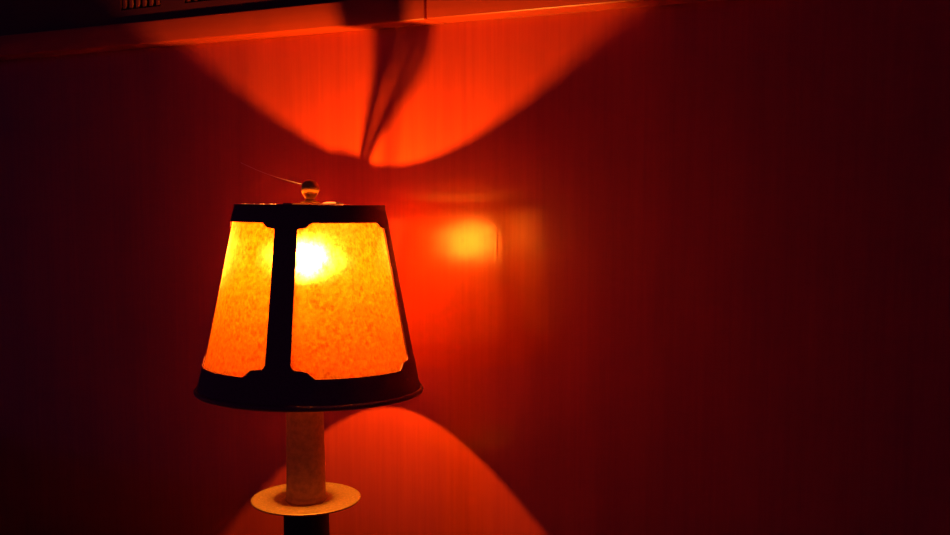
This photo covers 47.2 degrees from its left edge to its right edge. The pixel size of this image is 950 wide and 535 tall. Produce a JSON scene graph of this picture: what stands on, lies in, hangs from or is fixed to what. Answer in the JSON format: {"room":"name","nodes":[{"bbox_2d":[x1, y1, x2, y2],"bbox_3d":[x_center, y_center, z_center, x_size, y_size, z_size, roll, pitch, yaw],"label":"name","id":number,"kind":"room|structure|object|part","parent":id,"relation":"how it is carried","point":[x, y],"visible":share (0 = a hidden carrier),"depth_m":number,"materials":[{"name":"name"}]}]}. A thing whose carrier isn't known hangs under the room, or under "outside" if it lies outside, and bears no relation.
{"room":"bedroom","nodes":[
{"label":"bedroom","id":0,"kind":"room"},
{"bbox_2d":[193,180,422,534],"bbox_3d":[-0.106,0.122,0.706,0.146,0.356,0.146,1,6,12],"label":"table lamp","id":1,"kind":"object","parent":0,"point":[310,320],"visible":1,"depth_m":0.65,"materials":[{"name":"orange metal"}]},
{"bbox_3d":[-0.145,0.018,0.666,0.036,0.104,0.094,-4,7,-37],"label":"mica panel","id":2,"kind":"part","parent":1,"relation":"part of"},
{"bbox_3d":[-0.110,0.151,0.709,0.071,0.002,0.071,4,7,33],"label":"drip dish","id":3,"kind":"part","parent":1,"relation":"part of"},
{"bbox_3d":[-0.076,0.019,0.656,0.093,0.105,0.036,-4,7,-37],"label":"mica panel","id":4,"kind":"part","parent":1,"relation":"part of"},
{"bbox_2d":[0,0,949,534],"bbox_3d":[-0.139,0.171,0.847,2.400,1.650,0.052,4,7,33],"label":"wall","id":5,"kind":"structure","parent":0,"point":[673,269],"depth_m":0.71,"materials":[{"name":"brown wood"}]},
{"bbox_2d":[119,0,162,10],"bbox_3d":[-0.262,-0.234,0.861,0.051,0.057,0.010,4,7,33],"label":"air vent","id":6,"kind":"object","parent":5,"relation":"in","point":[123,4],"visible":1,"depth_m":0.86,"materials":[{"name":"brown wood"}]},
{"bbox_2d":[182,0,208,3],"bbox_3d":[-0.200,-0.230,0.822,0.051,0.057,0.010,4,7,33],"label":"air vent","id":7,"kind":"object","parent":5,"relation":"in","point":[183,1],"visible":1,"depth_m":0.83,"materials":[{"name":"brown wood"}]},
{"bbox_2d":[0,0,444,60],"bbox_3d":[-0.592,-0.207,1.083,1.345,0.018,0.025,4,7,33],"label":"trim","id":8,"kind":"structure","parent":5,"relation":"attached to","point":[345,15],"depth_m":0.81,"materials":[{"name":"brown wood"}]},
{"bbox_2d":[427,0,718,22],"bbox_3d":[0.418,-0.145,0.437,1.054,0.018,0.025,4,7,33],"label":"trim","id":9,"kind":"structure","parent":5,"relation":"attached to","point":[447,11],"depth_m":0.68,"materials":[{"name":"brown wood"}]}
]}

